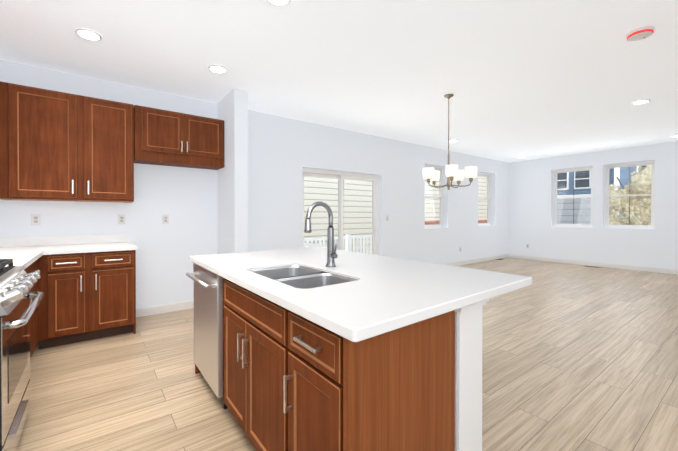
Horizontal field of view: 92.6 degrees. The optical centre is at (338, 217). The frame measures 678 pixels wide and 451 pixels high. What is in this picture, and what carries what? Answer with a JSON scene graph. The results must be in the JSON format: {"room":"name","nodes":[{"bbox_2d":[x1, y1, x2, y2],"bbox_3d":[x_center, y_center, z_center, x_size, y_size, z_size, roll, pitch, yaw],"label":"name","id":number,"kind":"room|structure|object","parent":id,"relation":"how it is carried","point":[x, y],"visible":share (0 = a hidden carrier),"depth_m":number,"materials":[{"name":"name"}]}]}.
{"room":"kitchen","nodes":[
{"label":"kitchen","id":0,"kind":"room"},
{"bbox_2d":[217,88,247,253],"bbox_3d":[-1.409,-0.183,4.267,0.170,2.780,0.695,0,0,-37],"label":"wall","id":1,"kind":"structure","parent":0,"point":[232,192],"depth_m":4.02,"materials":[{"name":"grey paint"}]},
{"bbox_2d":[0,60,507,307],"bbox_3d":[0.614,-0.195,6.367,11.160,2.780,0.220,0,0,-37],"label":"wall","id":2,"kind":"structure","parent":0,"point":[283,152],"depth_m":4.89,"materials":[{"name":"grey paint"}]},
{"bbox_2d":[31,214,40,224],"bbox_3d":[-3.159,0.025,3.377,0.072,0.116,0.009,0,0,-37],"label":"electrical outlet","id":3,"kind":"object","parent":2,"relation":"attached to","point":[35,219],"visible":1,"depth_m":3.38,"materials":[{"name":"white plastic"}]},
{"bbox_2d":[0,81,83,200],"bbox_3d":[-2.999,-0.716,3.286,0.603,1.082,0.338,0,0,-37],"label":"upper cabinet","id":4,"kind":"object","parent":2,"relation":"attached to","point":[58,146],"depth_m":3.16,"materials":[{"name":"brown wood"}]},
{"bbox_2d":[84,96,133,202],"bbox_3d":[-2.573,-0.718,3.607,0.465,1.082,0.338,0,0,-37],"label":"upper cabinet","id":5,"kind":"object","parent":2,"relation":"attached to","point":[108,125],"depth_m":3.48,"materials":[{"name":"brown wood"}]},
{"bbox_2d":[118,214,124,223],"bbox_3d":[-2.564,0.025,3.826,0.072,0.116,0.009,0,0,-37],"label":"electrical outlet","id":6,"kind":"object","parent":2,"relation":"attached to","point":[121,218],"visible":1,"depth_m":3.82,"materials":[{"name":"white plastic"}]},
{"bbox_2d":[162,215,168,223],"bbox_3d":[-2.194,0.025,4.105,0.072,0.116,0.009,0,0,-37],"label":"electrical outlet","id":7,"kind":"object","parent":2,"relation":"attached to","point":[165,218],"visible":1,"depth_m":4.10,"materials":[{"name":"white plastic"}]},
{"bbox_2d":[134,105,224,169],"bbox_3d":[-1.974,-0.957,4.040,0.996,0.610,0.366,0,0,-37],"label":"upper cabinet","id":8,"kind":"object","parent":2,"relation":"attached to","point":[168,138],"visible":1,"depth_m":3.89,"materials":[{"name":"brown wood"}]},
{"bbox_2d":[136,254,507,316],"bbox_3d":[1.243,1.141,6.703,9.320,0.105,0.014,0,0,-37],"label":"baseboard","id":9,"kind":"structure","parent":2,"relation":"attached to","point":[159,309],"depth_m":4.20,"materials":[{"name":"white paint"}]},
{"bbox_2d":[303,168,377,254],"bbox_3d":[0.044,0.184,5.963,1.794,2.027,0.143,0,0,-37],"label":"sliding glass door","id":10,"kind":"structure","parent":2,"relation":"in","point":[336,175],"depth_m":5.98,"materials":[{"name":"white plastic"}]},
{"bbox_2d":[425,165,443,227],"bbox_3d":[2.160,-0.476,7.579,0.864,1.454,0.105,0,0,-37],"label":"window","id":11,"kind":"structure","parent":2,"relation":"in","point":[440,195],"depth_m":7.76,"materials":[{"name":"white plastic"}]},
{"bbox_2d":[478,172,491,225],"bbox_3d":[3.920,-0.484,8.907,0.874,1.454,0.105,0,0,-37],"label":"window","id":12,"kind":"structure","parent":2,"relation":"in","point":[488,187],"depth_m":9.12,"materials":[{"name":"white plastic"}]},
{"bbox_2d":[0,0,677,162],"bbox_3d":[3.165,-1.616,2.979,11.160,0.100,8.690,0,0,-37],"label":"ceiling","id":13,"kind":"structure","parent":0,"point":[532,79],"depth_m":3.24,"materials":[{"name":"paint"}]},
{"bbox_2d":[75,28,101,40],"bbox_3d":[-2.143,-1.559,2.775,0.188,0.009,0.188,0,0,-37],"label":"recessed light","id":14,"kind":"object","parent":13,"relation":"in","point":[87,34],"visible":0.98,"depth_m":2.77,"materials":[{"name":"white paint"}]},
{"bbox_2d":[208,65,226,72],"bbox_3d":[-1.281,-1.563,3.426,0.188,0.009,0.188,0,0,-37],"label":"recessed light","id":15,"kind":"object","parent":13,"relation":"in","point":[217,68],"visible":1,"depth_m":3.41,"materials":[{"name":"white paint"}]},
{"bbox_2d":[266,0,290,5],"bbox_3d":[-0.432,-1.557,2.300,0.188,0.009,0.188,0,0,-37],"label":"recessed light","id":16,"kind":"object","parent":13,"relation":"in","point":[279,2],"visible":1,"depth_m":2.35,"materials":[{"name":"white paint"}]},
{"bbox_2d":[423,94,476,189],"bbox_3d":[1.425,-0.962,4.205,0.644,1.219,0.653,0,0,-37],"label":"chandelier","id":17,"kind":"object","parent":13,"relation":"hanging from","point":[453,172],"visible":1,"depth_m":4.12,"materials":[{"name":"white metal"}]},
{"bbox_2d":[626,25,654,41],"bbox_3d":[2.534,-1.538,2.729,0.176,0.052,0.176,0,0,-37],"label":"smoke detector","id":18,"kind":"object","parent":13,"relation":"attached to","point":[639,33],"visible":1,"depth_m":2.69,"materials":[{"name":"white plastic"}]},
{"bbox_2d":[632,99,649,104],"bbox_3d":[4.112,-1.569,4.414,0.188,0.009,0.188,0,0,-37],"label":"recessed light","id":19,"kind":"object","parent":13,"relation":"in","point":[641,101],"visible":1,"depth_m":4.39,"materials":[{"name":"white paint"}]},
{"bbox_2d":[16,257,677,450],"bbox_3d":[3.165,1.254,2.995,11.160,0.080,8.690,0,0,-37],"label":"floor","id":20,"kind":"structure","parent":0,"point":[576,357],"depth_m":2.45,"materials":[{"name":"brown wood"}]},
{"bbox_2d":[0,258,43,450],"bbox_3d":[-1.923,0.733,1.514,0.757,0.979,0.764,0,0,-37],"label":"range","id":21,"kind":"object","parent":20,"relation":"on","point":[17,308],"visible":1,"depth_m":1.60,"materials":[{"name":"silver metal"}]},
{"bbox_2d":[24,259,37,357],"bbox_3d":[-2.576,0.781,2.263,0.671,0.875,1.214,0,0,-37],"label":"base cabinet","id":22,"kind":"object","parent":20,"relation":"on","point":[33,266],"visible":0.02,"depth_m":2.71,"materials":[{"name":"brown wood"}]},
{"bbox_2d":[38,250,135,348],"bbox_3d":[-2.601,0.775,3.394,0.750,0.876,0.658,0,0,-37],"label":"base cabinet","id":23,"kind":"object","parent":20,"relation":"on","point":[89,296],"visible":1,"depth_m":3.11,"materials":[{"name":"brown wood"}]},
{"bbox_2d":[0,234,136,268],"bbox_3d":[-2.485,0.270,2.731,1.385,0.139,1.852,0,0,-37],"label":"countertop","id":24,"kind":"structure","parent":23,"relation":"on","point":[26,251],"depth_m":3.30,"materials":[{"name":"white stone"}]},
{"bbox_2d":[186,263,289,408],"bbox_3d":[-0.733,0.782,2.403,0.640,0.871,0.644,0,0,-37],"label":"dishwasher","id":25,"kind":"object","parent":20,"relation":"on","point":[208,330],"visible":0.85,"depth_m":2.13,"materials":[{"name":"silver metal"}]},
{"bbox_2d":[195,263,485,450],"bbox_3d":[-0.242,0.782,1.994,0.860,0.876,1.964,0,0,-37],"label":"kitchen island","id":26,"kind":"object","parent":20,"relation":"on","point":[382,353],"depth_m":1.25,"materials":[{"name":"brown wood"}]},
{"bbox_2d":[189,247,531,346],"bbox_3d":[-0.086,0.324,2.095,1.236,0.040,2.068,0,0,-37],"label":"island countertop","id":27,"kind":"structure","parent":26,"relation":"on","point":[388,295],"depth_m":1.42,"materials":[{"name":"white stone"}]},
{"bbox_2d":[248,265,356,288],"bbox_3d":[-0.222,0.417,1.768,0.371,0.198,0.696,0,0,-37],"label":"sink basin","id":28,"kind":"object","parent":27,"relation":"in","point":[298,276],"visible":0.12,"depth_m":1.83,"materials":[{"name":"silver metal"}]},
{"bbox_2d":[304,201,337,266],"bbox_3d":[-0.103,0.104,1.945,0.224,0.401,0.101,0,0,-37],"label":"faucet","id":29,"kind":"object","parent":27,"relation":"on","point":[332,255],"visible":1,"depth_m":1.98,"materials":[{"name":"silver metal"}]},
{"bbox_2d":[508,141,677,269],"bbox_3d":[7.531,-0.194,6.281,0.220,2.780,8.250,0,0,-37],"label":"wall","id":30,"kind":"structure","parent":0,"point":[530,202],"depth_m":7.85,"materials":[{"name":"grey paint"}]},
{"bbox_2d":[553,167,592,227],"bbox_3d":[6.024,-0.501,8.340,0.105,1.504,0.899,0,0,-37],"label":"window","id":31,"kind":"structure","parent":30,"relation":"in","point":[555,193],"depth_m":8.38,"materials":[{"name":"white plastic"}]},
{"bbox_2d":[508,254,677,274],"bbox_3d":[7.442,1.144,6.213,0.014,0.105,8.236,0,0,-37],"label":"baseboard","id":32,"kind":"structure","parent":30,"relation":"attached to","point":[633,267],"depth_m":7.77,"materials":[{"name":"white paint"}]},
{"bbox_2d":[604,160,654,228],"bbox_3d":[6.683,-0.496,7.466,0.105,1.504,0.899,0,0,-37],"label":"window","id":33,"kind":"structure","parent":30,"relation":"in","point":[607,196],"depth_m":7.49,"materials":[{"name":"white plastic"}]},
{"label":"outside","id":34,"kind":"structure","parent":0,"visible":0},
{"bbox_3d":[7.671,1.645,17.014,57.000,0.180,42.000,0,0,-37],"label":"ground","id":35,"kind":"structure","parent":34,"visible":0},
{"bbox_2d":[304,234,371,253],"bbox_3d":[0.833,1.041,8.018,4.150,1.130,2.120,0,0,-37],"label":"deck railing","id":36,"kind":"object","parent":35,"relation":"on","point":[347,244],"depth_m":8.84,"materials":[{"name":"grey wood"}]},
{"bbox_2d":[304,170,486,253],"bbox_3d":[0.453,-2.332,11.201,20.500,9.000,0.350,0,0,-37],"label":"neighboring house","id":37,"kind":"structure","parent":35,"relation":"on","point":[355,186],"depth_m":11.01,"materials":[{"name":"beige"}]},
{"bbox_2d":[425,220,486,224],"bbox_3d":[5.692,0.751,14.319,7.400,1.400,0.150,0,0,-37],"label":"fence","id":38,"kind":"object","parent":35,"relation":"on","point":[435,222],"depth_m":12.85,"materials":[{"name":"brown wood"}]},
{"bbox_2d":[557,165,645,224],"bbox_3d":[14.206,-1.659,16.014,10.750,6.400,8.560,0,0,-37],"label":"house","id":39,"kind":"structure","parent":35,"relation":"on","point":[571,181],"depth_m":15.37,"materials":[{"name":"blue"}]},
{"bbox_2d":[609,165,651,224],"bbox_3d":[9.819,-0.276,10.325,1.585,3.501,2.350,0,0,-37],"label":"foliage","id":40,"kind":"object","parent":35,"relation":"on","point":[641,186],"depth_m":10.14,"materials":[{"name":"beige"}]}
]}

